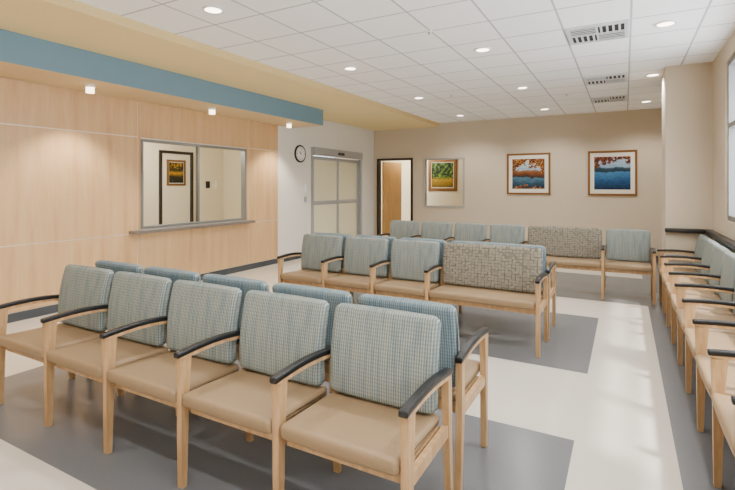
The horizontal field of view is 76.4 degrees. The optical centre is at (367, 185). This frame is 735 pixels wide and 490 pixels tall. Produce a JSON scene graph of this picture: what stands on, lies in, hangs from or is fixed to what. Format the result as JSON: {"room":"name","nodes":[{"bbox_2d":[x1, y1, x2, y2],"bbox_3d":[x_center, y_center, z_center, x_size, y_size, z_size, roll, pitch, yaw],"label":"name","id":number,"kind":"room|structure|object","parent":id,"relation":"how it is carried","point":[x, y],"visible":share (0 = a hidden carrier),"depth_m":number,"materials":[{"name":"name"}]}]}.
{"room":"hospital interior","nodes":[
{"label":"hospital interior","id":0,"kind":"room"},
{"bbox_2d":[0,77,373,313],"bbox_3d":[-3.239,-0.035,6.890,0.114,3.170,13.940,0,0,29],"label":"wall","id":1,"kind":"structure","parent":0,"point":[70,160],"depth_m":6.39,"materials":[{"name":"wood"}]},
{"bbox_2d":[7,256,300,322],"bbox_3d":[-3.902,1.500,5.560,0.016,0.100,10.970,0,0,29],"label":"baseboard","id":2,"kind":"structure","parent":1,"relation":"attached to","point":[18,316],"depth_m":5.73,"materials":[{"name":"rubber"}]},
{"bbox_2d":[0,29,322,127],"bbox_3d":[-3.721,-1.373,5.078,0.780,0.314,10.300,0,0,29],"label":"soffit","id":3,"kind":"structure","parent":1,"relation":"attached to","point":[26,58],"depth_m":5.88,"materials":[{"name":"blue paint"}]},
{"bbox_2d":[85,84,94,93],"bbox_3d":[-3.328,-1.166,5.604,0.110,0.100,0.110,0,0,29],"label":"spotlight","id":4,"kind":"object","parent":3,"relation":"attached to","point":[90,88],"visible":1,"depth_m":5.57,"materials":[{"name":"white plastic"}]},
{"bbox_2d":[208,107,215,114],"bbox_3d":[-2.415,-1.166,7.258,0.110,0.100,0.110,0,0,29],"label":"spotlight","id":5,"kind":"object","parent":3,"relation":"attached to","point":[211,109],"visible":1,"depth_m":7.22,"materials":[{"name":"white plastic"}]},
{"bbox_2d":[286,122,291,127],"bbox_3d":[-1.498,-1.166,8.922,0.110,0.100,0.110,0,0,29],"label":"spotlight","id":6,"kind":"object","parent":3,"relation":"attached to","point":[289,124],"visible":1,"depth_m":8.88,"materials":[{"name":"white plastic"}]},
{"bbox_2d":[129,220,254,233],"bbox_3d":[-2.709,0.652,7.586,0.130,0.045,2.430,0,0,29],"label":"window ledge","id":7,"kind":"object","parent":1,"relation":"attached to","point":[244,221],"visible":1,"depth_m":7.29,"materials":[{"name":"grey laminate"}]},
{"bbox_2d":[141,139,246,228],"bbox_3d":[-2.781,-0.030,7.671,0.102,1.300,2.130,0,0,29],"label":"window","id":8,"kind":"structure","parent":1,"relation":"in","point":[243,151],"depth_m":7.66,"materials":[{"name":"metal"}]},
{"bbox_2d":[294,145,305,162],"bbox_3d":[-1.439,-0.690,9.998,0.037,0.380,0.380,0,0,29],"label":"wall clock","id":9,"kind":"object","parent":1,"relation":"attached to","point":[299,152],"visible":1,"depth_m":9.97,"materials":[{"name":"white plastic"}]},
{"bbox_2d":[311,147,362,236],"bbox_3d":[-0.704,0.340,11.368,0.210,2.420,2.290,0,0,29],"label":"door","id":10,"kind":"structure","parent":1,"relation":"in","point":[336,183],"depth_m":11.30,"materials":[{"name":"glass"}]},
{"bbox_2d":[144,142,240,225],"bbox_3d":[-4.022,0.150,8.156,2.480,2.800,6.400,0,0,29],"label":"wall","id":11,"kind":"structure","parent":0,"point":[223,166],"depth_m":10.65,"materials":[{"name":"beige paint"}]},
{"bbox_2d":[159,150,192,224],"bbox_3d":[-4.170,0.395,10.207,0.040,2.310,0.870,0,0,29],"label":"door frame","id":12,"kind":"structure","parent":11,"relation":"attached to","point":[160,151],"depth_m":10.11,"materials":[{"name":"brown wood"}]},
{"bbox_2d":[167,159,185,185],"bbox_3d":[-4.176,-0.290,10.205,0.030,0.560,0.480,0,0,29],"label":"framed picture","id":13,"kind":"object","parent":11,"relation":"attached to","point":[176,169],"visible":1,"depth_m":10.20,"materials":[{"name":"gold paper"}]},
{"bbox_2d":[169,162,182,182],"bbox_3d":[-4.175,-0.290,10.204,0.004,0.444,0.366,0,0,29],"label":"painting","id":14,"kind":"object","parent":13,"relation":"attached to","point":[175,168],"depth_m":10.19},
{"bbox_2d":[0,257,734,489],"bbox_3d":[-0.683,1.600,6.943,10.500,0.100,16.500,0,0,29],"label":"floor","id":15,"kind":"structure","parent":0,"point":[605,404],"depth_m":3.00,"materials":[{"name":"plastic"}]},
{"bbox_2d":[0,264,113,404],"bbox_3d":[-2.244,1.081,3.388,0.628,0.937,0.554,0,0,29],"label":"chair","id":16,"kind":"object","parent":15,"relation":"on","point":[81,286],"visible":0.89,"depth_m":3.39,"materials":[{"name":"beige fabric"}]},
{"bbox_2d":[40,271,171,426],"bbox_3d":[-1.691,1.081,3.083,0.628,0.937,0.554,0,0,29],"label":"chair","id":17,"kind":"object","parent":15,"relation":"on","point":[134,297],"visible":0.88,"depth_m":3.08,"materials":[{"name":"beige fabric"}]},
{"bbox_2d":[95,260,144,274],"bbox_3d":[-1.929,1.081,3.961,0.628,0.937,0.554,0,0,29],"label":"chair","id":18,"kind":"object","parent":15,"relation":"on","point":[115,266],"visible":0.12,"depth_m":3.71,"materials":[{"name":"blue fabric"}]},
{"bbox_2d":[99,280,241,454],"bbox_3d":[-1.138,1.081,2.777,0.628,0.937,0.554,0,0,29],"label":"chair","id":19,"kind":"object","parent":15,"relation":"on","point":[198,311],"visible":0.91,"depth_m":2.78,"materials":[{"name":"beige fabric"}]},
{"bbox_2d":[144,266,200,337],"bbox_3d":[-1.375,1.081,3.655,0.628,0.937,0.554,0,0,29],"label":"chair","id":20,"kind":"object","parent":15,"relation":"on","point":[174,275],"visible":0.15,"depth_m":3.42,"materials":[{"name":"blue fabric"}]},
{"bbox_2d":[202,274,269,359],"bbox_3d":[-0.822,1.081,3.350,0.628,0.937,0.554,0,0,29],"label":"chair","id":21,"kind":"object","parent":15,"relation":"on","point":[245,285],"visible":0.09,"depth_m":3.11,"materials":[{"name":"blue fabric"}]},
{"bbox_2d":[173,290,328,488],"bbox_3d":[-0.584,1.081,2.472,0.628,0.937,0.554,0,0,29],"label":"chair","id":22,"kind":"object","parent":15,"relation":"on","point":[277,330],"visible":0.96,"depth_m":2.48,"materials":[{"name":"beige leather"}]},
{"bbox_2d":[277,234,342,286],"bbox_3d":[-0.683,1.081,5.724,0.636,0.937,0.554,0,0,29],"label":"chair","id":23,"kind":"object","parent":15,"relation":"on","point":[316,248],"visible":0.88,"depth_m":5.76,"materials":[{"name":"blue fabric"}]},
{"bbox_2d":[272,283,352,381],"bbox_3d":[-0.268,1.081,3.045,0.628,0.937,0.554,0,0,29],"label":"chair","id":24,"kind":"object","parent":15,"relation":"on","point":[334,297],"visible":0.12,"depth_m":2.79,"materials":[{"name":"blue fabric"}]},
{"bbox_2d":[314,232,350,274],"bbox_3d":[-0.382,1.081,6.271,0.636,0.937,0.554,0,0,29],"label":"chair","id":25,"kind":"object","parent":15,"relation":"on","point":[344,236],"visible":0.12,"depth_m":6.00,"materials":[{"name":"blue fabric"}]},
{"bbox_2d":[321,236,388,293],"bbox_3d":[-0.127,1.081,5.418,0.626,0.937,0.554,0,0,29],"label":"chair","id":26,"kind":"object","parent":15,"relation":"on","point":[359,252],"visible":0.86,"depth_m":5.46,"materials":[{"name":"blue fabric"}]},
{"bbox_2d":[269,303,452,489],"bbox_3d":[-0.011,1.081,2.156,0.673,0.937,0.554,0,0,29],"label":"chair","id":27,"kind":"object","parent":15,"relation":"on","point":[377,417],"visible":1,"depth_m":2.17,"materials":[{"name":"blue fabric"}]},
{"bbox_2d":[350,235,395,298],"bbox_3d":[0.174,1.081,5.964,0.626,0.937,0.554,0,0,29],"label":"chair","id":28,"kind":"object","parent":15,"relation":"on","point":[390,239],"visible":0.12,"depth_m":5.69,"materials":[{"name":"blue fabric"}]},
{"bbox_2d":[377,220,418,238],"bbox_3d":[0.546,1.081,8.141,0.596,0.937,0.554,0,0,29],"label":"chair","id":29,"kind":"object","parent":15,"relation":"on","point":[399,229],"visible":0.35,"depth_m":8.26,"materials":[{"name":"blue fabric"}]},
{"bbox_2d":[369,239,439,300],"bbox_3d":[0.425,1.081,5.113,0.626,0.937,0.554,0,0,29],"label":"chair","id":30,"kind":"object","parent":15,"relation":"on","point":[409,260],"visible":0.91,"depth_m":5.16,"materials":[{"name":"blue fabric"}]},
{"bbox_2d":[395,237,445,286],"bbox_3d":[0.726,1.081,5.660,0.626,0.937,0.554,0,0,29],"label":"chair","id":31,"kind":"object","parent":15,"relation":"on","point":[442,242],"visible":0.1,"depth_m":5.37,"materials":[{"name":"blue fabric"}]},
{"bbox_2d":[358,294,488,489],"bbox_3d":[0.305,1.081,2.729,0.673,0.937,0.554,0,0,29],"label":"chair","id":32,"kind":"object","parent":15,"relation":"on","point":[466,385],"visible":0.49,"depth_m":2.45,"materials":[{"name":"blue fabric"}]},
{"bbox_2d":[408,221,451,242],"bbox_3d":[1.072,1.081,7.851,0.596,0.937,0.554,0,0,29],"label":"chair","id":33,"kind":"object","parent":15,"relation":"on","point":[429,230],"visible":0.45,"depth_m":7.96,"materials":[{"name":"blue fabric"}]},
{"bbox_2d":[443,223,486,242],"bbox_3d":[1.593,1.081,7.564,0.586,0.937,0.554,0,0,29],"label":"chair","id":34,"kind":"object","parent":15,"relation":"on","point":[477,232],"visible":0.4,"depth_m":7.67,"materials":[{"name":"blue fabric"}]},
{"bbox_2d":[424,242,547,357],"bbox_3d":[1.188,1.081,4.692,1.111,0.937,0.554,0,0,29],"label":"bench","id":35,"kind":"object","parent":15,"relation":"on","point":[496,277],"visible":0.93,"depth_m":4.70,"materials":[{"name":"beige fabric"}]},
{"bbox_2d":[445,240,555,338],"bbox_3d":[1.490,1.081,5.239,1.111,0.937,0.554,0,0,29],"label":"bench","id":36,"kind":"object","parent":15,"relation":"on","point":[552,266],"visible":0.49,"depth_m":4.99,"materials":[{"name":"beige wood"}]},
{"bbox_2d":[480,224,524,243],"bbox_3d":[2.110,1.081,7.279,0.586,0.937,0.554,0,0,29],"label":"chair","id":37,"kind":"object","parent":15,"relation":"on","point":[499,233],"visible":0.31,"depth_m":7.39,"materials":[{"name":"blue fabric"}]},
{"bbox_2d":[519,226,601,270],"bbox_3d":[2.842,1.081,6.875,1.080,0.937,0.554,0,0,29],"label":"bench","id":38,"kind":"object","parent":15,"relation":"on","point":[569,247],"visible":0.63,"depth_m":6.90,"materials":[{"name":"beige fabric"}]},
{"bbox_2d":[601,229,655,304],"bbox_3d":[3.599,1.081,6.457,0.643,0.937,0.554,0,0,29],"label":"chair","id":39,"kind":"object","parent":15,"relation":"on","point":[632,248],"visible":1,"depth_m":6.50,"materials":[{"name":"blue fabric"}]},
{"bbox_2d":[657,234,709,313],"bbox_3d":[3.975,1.081,5.856,0.554,0.937,0.666,0,0,29],"label":"chair","id":40,"kind":"object","parent":15,"relation":"on","point":[662,258],"visible":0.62,"depth_m":5.75,"materials":[{"name":"beige wood"}]},
{"bbox_2d":[661,239,719,326],"bbox_3d":[3.662,1.081,5.290,0.554,0.937,0.622,0,0,29],"label":"chair","id":41,"kind":"object","parent":15,"relation":"on","point":[710,244],"visible":0.54,"depth_m":5.13,"materials":[{"name":"beige wood"}]},
{"bbox_2d":[665,245,731,343],"bbox_3d":[3.360,1.081,4.742,0.554,0.937,0.622,0,0,29],"label":"chair","id":42,"kind":"object","parent":15,"relation":"on","point":[720,252],"visible":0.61,"depth_m":4.58,"materials":[{"name":"beige leather"}]},
{"bbox_2d":[670,252,734,364],"bbox_3d":[3.058,1.081,4.195,0.554,0.937,0.622,0,0,29],"label":"chair","id":43,"kind":"object","parent":15,"relation":"on","point":[726,288],"visible":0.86,"depth_m":4.04,"materials":[{"name":"beige wood"}]},
{"bbox_2d":[676,289,734,393],"bbox_3d":[2.757,1.081,3.647,0.554,0.937,0.622,0,0,29],"label":"chair","id":44,"kind":"object","parent":15,"relation":"on","point":[685,316],"visible":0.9,"depth_m":3.49,"materials":[{"name":"beige wood"}]},
{"bbox_2d":[684,319,734,431],"bbox_3d":[2.455,1.081,3.100,0.554,0.937,0.622,0,0,29],"label":"chair","id":45,"kind":"object","parent":15,"relation":"on","point":[699,339],"visible":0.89,"depth_m":2.95,"materials":[{"name":"beige wood"}]},
{"bbox_2d":[695,349,734,488],"bbox_3d":[2.153,1.081,2.553,0.554,0.937,0.622,0,0,29],"label":"chair","id":46,"kind":"object","parent":15,"relation":"on","point":[716,370],"visible":0.93,"depth_m":2.40,"materials":[{"name":"beige wood"}]},
{"bbox_2d":[711,393,734,456],"bbox_3d":[1.851,1.081,2.006,0.554,0.937,0.622,0,0,29],"label":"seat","id":47,"kind":"object","parent":15,"relation":"on","point":[724,405],"visible":1,"depth_m":2.14,"materials":[{"name":"beige leather"}]},
{"bbox_2d":[340,158,462,233],"bbox_3d":[1.759,0.100,13.338,5.200,2.900,1.940,0,0,29],"label":"wall","id":48,"kind":"structure","parent":0,"point":[438,198],"depth_m":14.26,"materials":[{"name":"beige paint"}]},
{"bbox_2d":[428,159,456,190],"bbox_3d":[2.251,-0.330,14.044,0.900,0.960,0.030,0,0,29],"label":"framed picture","id":49,"kind":"object","parent":48,"relation":"attached to","point":[442,174],"visible":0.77,"depth_m":14.04,"materials":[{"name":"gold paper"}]},
{"bbox_2d":[432,163,452,186],"bbox_3d":[2.250,-0.330,14.042,0.680,0.736,0.004,0,0,29],"label":"painting","id":50,"kind":"object","parent":49,"relation":"attached to","point":[442,173],"depth_m":14.04},
{"bbox_2d":[76,0,734,122],"bbox_3d":[0.049,-1.670,5.163,7.500,0.100,14.090,0,0,29],"label":"ceiling","id":51,"kind":"structure","parent":0,"point":[397,62],"depth_m":5.35,"materials":[{"name":"tile"}]},
{"bbox_2d":[202,5,224,14],"bbox_3d":[-1.414,-1.614,4.280,0.200,0.012,0.200,0,0,29],"label":"recessed light","id":52,"kind":"object","parent":51,"relation":"in","point":[211,9],"visible":1,"depth_m":4.27,"materials":[{"name":"white plastic"}]},
{"bbox_2d":[0,0,438,130],"bbox_3d":[-2.352,-1.575,6.401,1.900,0.090,13.940,0,0,29],"label":"soffit","id":53,"kind":"structure","parent":51,"relation":"attached to","point":[73,23],"depth_m":5.52,"materials":[{"name":"yellow paint"}]},
{"bbox_2d":[343,66,357,70],"bbox_3d":[-0.236,-1.614,6.417,0.200,0.012,0.200,0,0,29],"label":"recessed light","id":54,"kind":"object","parent":51,"relation":"in","point":[348,68],"visible":1,"depth_m":6.42,"materials":[{"name":"white plastic"}]},
{"bbox_2d":[474,47,491,52],"bbox_3d":[1.367,-1.614,5.533,0.200,0.012,0.200,0,0,29],"label":"recessed light","id":55,"kind":"object","parent":51,"relation":"in","point":[479,49],"visible":1,"depth_m":5.52,"materials":[{"name":"white plastic"}]},
{"bbox_2d":[516,86,528,88],"bbox_3d":[2.545,-1.614,7.670,0.200,0.012,0.200,0,0,29],"label":"recessed light","id":56,"kind":"object","parent":51,"relation":"in","point":[519,87],"visible":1,"depth_m":7.65,"materials":[{"name":"white plastic"}]},
{"bbox_2d":[565,20,628,44],"bbox_3d":[2.435,-1.613,4.944,0.580,0.014,0.580,0,0,29],"label":"ceiling vent","id":57,"kind":"object","parent":51,"relation":"in","point":[619,29],"visible":1,"depth_m":4.92,"materials":[{"name":"white metal"}]},
{"bbox_2d":[583,73,627,85],"bbox_3d":[3.613,-1.613,7.081,0.580,0.014,0.580,0,0,29],"label":"ceiling vent","id":58,"kind":"object","parent":51,"relation":"in","point":[614,78],"visible":1,"depth_m":7.05,"materials":[{"name":"white metal"}]},
{"bbox_2d":[591,95,626,102],"bbox_3d":[4.497,-1.613,8.683,0.580,0.014,0.580,0,0,29],"label":"ceiling vent","id":59,"kind":"object","parent":51,"relation":"in","point":[619,97],"visible":1,"depth_m":8.67,"materials":[{"name":"white metal"}]},
{"bbox_2d":[645,73,660,76],"bbox_3d":[4.147,-1.614,6.786,0.200,0.012,0.200,0,0,29],"label":"recessed light","id":60,"kind":"object","parent":51,"relation":"in","point":[650,74],"visible":1,"depth_m":6.77,"materials":[{"name":"white plastic"}]},
{"bbox_2d":[654,20,677,27],"bbox_3d":[2.969,-1.614,4.649,0.200,0.012,0.200,0,0,29],"label":"recessed light","id":61,"kind":"object","parent":51,"relation":"in","point":[666,23],"visible":1,"depth_m":4.64,"materials":[{"name":"white plastic"}]},
{"bbox_2d":[374,108,661,255],"bbox_3d":[3.407,-0.035,11.254,7.500,3.170,0.120,0,0,29],"label":"wall","id":62,"kind":"structure","parent":0,"point":[484,145],"depth_m":10.83,"materials":[{"name":"beige paint"}]},
{"bbox_2d":[377,158,412,234],"bbox_3d":[0.760,0.400,12.696,1.070,2.300,0.150,0,0,29],"label":"door frame","id":63,"kind":"structure","parent":62,"relation":"in","point":[387,159],"depth_m":12.86,"materials":[{"name":"brown wood"}]},
{"bbox_2d":[382,162,401,233],"bbox_3d":[0.729,0.430,13.346,0.110,2.220,0.930,0,0,37],"label":"door","id":64,"kind":"structure","parent":63,"relation":"attached to","point":[391,171],"depth_m":13.26,"materials":[{"name":"brown wood"}]},
{"bbox_2d":[424,157,463,207],"bbox_3d":[1.980,-0.085,12.029,1.090,1.270,0.140,0,0,29],"label":"window","id":65,"kind":"structure","parent":62,"relation":"in","point":[425,159],"depth_m":12.14,"materials":[{"name":"metal"}]},
{"bbox_2d":[507,152,549,194],"bbox_3d":[3.774,-0.285,10.966,0.980,0.970,0.030,0,0,29],"label":"framed picture","id":66,"kind":"object","parent":62,"relation":"attached to","point":[527,173],"visible":1,"depth_m":10.96,"materials":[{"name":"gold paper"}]},
{"bbox_2d":[512,158,544,188],"bbox_3d":[3.773,-0.285,10.964,0.730,0.704,0.004,0,0,29],"label":"painting","id":67,"kind":"object","parent":66,"relation":"attached to","point":[527,173],"depth_m":10.96},
{"bbox_2d":[588,150,636,195],"bbox_3d":[5.302,-0.280,10.123,0.950,0.980,0.030,0,0,29],"label":"framed picture","id":68,"kind":"object","parent":62,"relation":"attached to","point":[613,172],"visible":1,"depth_m":10.12,"materials":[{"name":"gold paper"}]},
{"bbox_2d":[594,156,630,189],"bbox_3d":[5.301,-0.280,10.121,0.700,0.714,0.004,0,0,29],"label":"painting","id":69,"kind":"object","parent":68,"relation":"attached to","point":[610,172],"depth_m":10.12},
{"bbox_2d":[662,62,712,268],"bbox_3d":[4.447,-0.035,6.512,0.540,3.170,0.700,0,0,29],"label":"wall column","id":70,"kind":"structure","parent":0,"point":[687,90],"depth_m":6.22,"materials":[{"name":"beige paint"}]},
{"bbox_2d":[665,228,704,233],"bbox_3d":[4.206,0.593,6.200,0.440,0.055,0.080,0,0,29],"label":"wall rail","id":71,"kind":"object","parent":70,"relation":"attached to","point":[676,230],"visible":1,"depth_m":6.17,"materials":[{"name":"black plastic"}]},
{"bbox_2d":[713,31,734,252],"bbox_3d":[3.155,-0.035,3.422,0.220,3.170,14.040,0,0,29],"label":"wall","id":72,"kind":"structure","parent":0,"point":[721,224],"depth_m":5.53,"materials":[{"name":"beige paint"}]},
{"bbox_2d":[705,229,734,250],"bbox_3d":[2.043,0.593,1.728,0.090,0.055,10.000,0,0,29],"label":"wall rail","id":73,"kind":"object","parent":72,"relation":"attached to","point":[728,242],"visible":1,"depth_m":5.12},
{"bbox_2d":[728,53,734,222],"bbox_3d":[3.556,-0.510,4.274,0.060,1.800,2.320,0,0,29],"label":"window","id":74,"kind":"structure","parent":72,"relation":"in","point":[731,63],"depth_m":5.23,"materials":[{"name":"glass"}]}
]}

